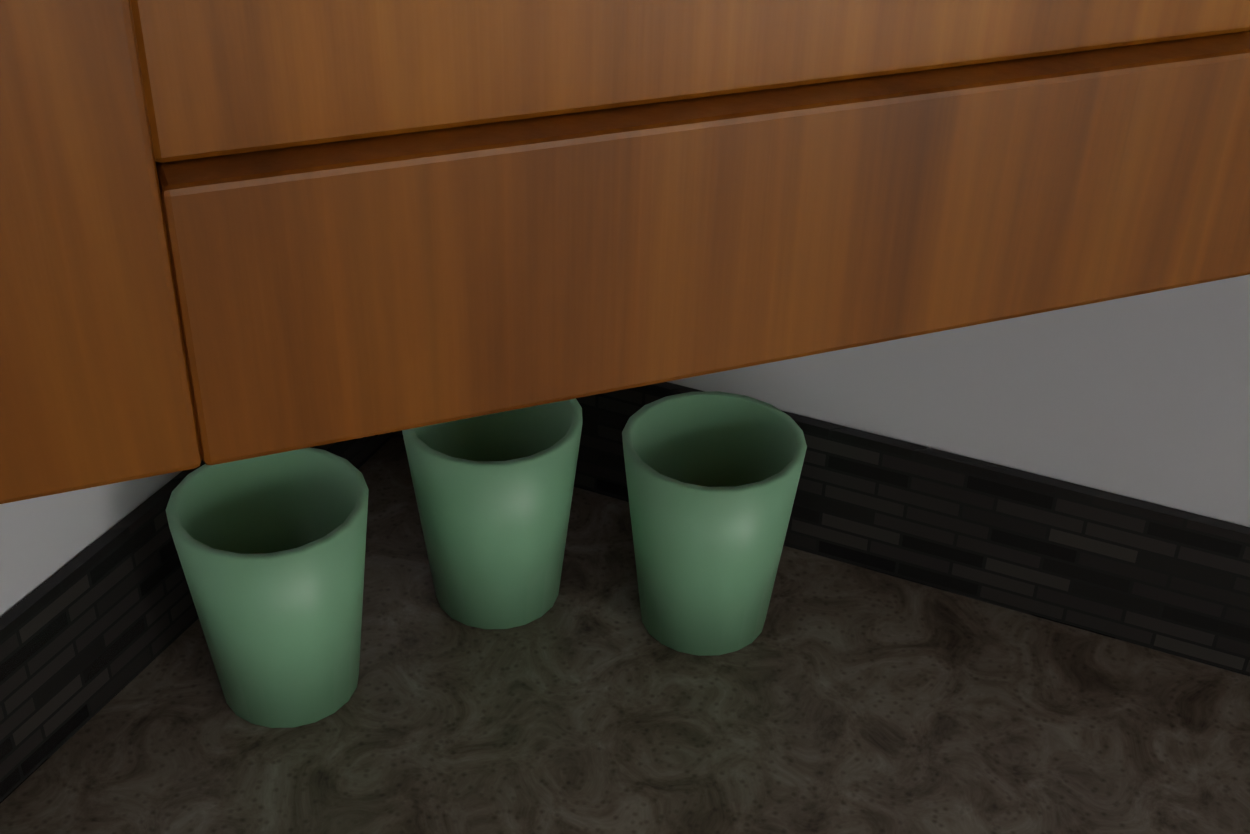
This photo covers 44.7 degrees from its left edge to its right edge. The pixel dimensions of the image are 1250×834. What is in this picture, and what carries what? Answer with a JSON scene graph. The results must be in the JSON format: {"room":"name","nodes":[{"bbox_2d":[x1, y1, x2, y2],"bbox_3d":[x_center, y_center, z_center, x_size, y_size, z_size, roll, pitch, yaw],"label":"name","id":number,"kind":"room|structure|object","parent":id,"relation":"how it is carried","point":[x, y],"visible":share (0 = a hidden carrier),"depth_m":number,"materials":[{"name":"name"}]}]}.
{"room":"bathroom","nodes":[
{"label":"bathroom","id":0,"kind":"room"},
{"bbox_2d":[0,471,181,616],"bbox_3d":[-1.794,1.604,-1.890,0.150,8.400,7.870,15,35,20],"label":"wall","id":1,"kind":"structure","parent":0,"point":[43,539],"depth_m":0.83,"materials":[{"name":"white paint"}]},
{"bbox_2d":[0,431,399,803],"bbox_3d":[-0.733,0.627,0.065,0.008,0.101,2.670,15,35,20],"label":"trim","id":2,"kind":"structure","parent":1,"relation":"attached to","point":[92,630],"depth_m":0.86,"materials":[{"name":"tile"}]},
{"bbox_2d":[0,0,1249,503],"bbox_3d":[0.023,-0.475,0.280,0.714,0.840,0.705,15,35,20],"label":"upper cabinet","id":3,"kind":"object","parent":1,"relation":"attached to","point":[232,230],"visible":1,"depth_m":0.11,"materials":[{"name":"brown wood"}]},
{"bbox_2d":[667,274,1249,526],"bbox_3d":[1.729,0.156,0.326,4.100,3.200,0.150,15,35,20],"label":"wall","id":4,"kind":"structure","parent":0,"point":[1145,397],"depth_m":0.90,"materials":[{"name":"white paint"}]},
{"bbox_2d":[400,382,1249,676],"bbox_3d":[1.071,0.293,0.659,2.739,0.101,0.008,15,35,20],"label":"trim","id":5,"kind":"structure","parent":4,"relation":"attached to","point":[1172,581],"depth_m":0.96,"materials":[{"name":"tile"}]},
{"bbox_3d":[0.585,2.572,-0.850,4.250,0.250,5.245,15,35,20],"label":"floor","id":6,"kind":"structure","parent":0,"visible":0},
{"bbox_2d":[0,436,1249,833],"bbox_3d":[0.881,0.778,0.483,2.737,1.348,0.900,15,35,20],"label":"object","id":7,"kind":"structure","parent":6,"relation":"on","point":[834,696],"depth_m":0.89,"materials":[{"name":"brown stone"}]},
{"bbox_2d":[166,447,368,727],"bbox_3d":[-0.199,0.102,0.876,0.110,0.134,0.110,15,35,20],"label":"cup","id":8,"kind":"object","parent":7,"relation":"on","point":[271,549],"visible":0.98,"depth_m":0.86,"materials":[{"name":"green ceramic"}]},
{"bbox_2d":[402,398,582,628],"bbox_3d":[-0.082,0.056,0.953,0.110,0.134,0.110,15,35,20],"label":"cup","id":9,"kind":"object","parent":7,"relation":"on","point":[493,493],"visible":0.81,"depth_m":0.92,"materials":[{"name":"green ceramic"}]},
{"bbox_2d":[622,391,806,655],"bbox_3d":[0.051,0.070,0.937,0.110,0.134,0.110,15,35,20],"label":"cup","id":10,"kind":"object","parent":7,"relation":"on","point":[712,477],"visible":1,"depth_m":0.92,"materials":[{"name":"green ceramic"}]}
]}

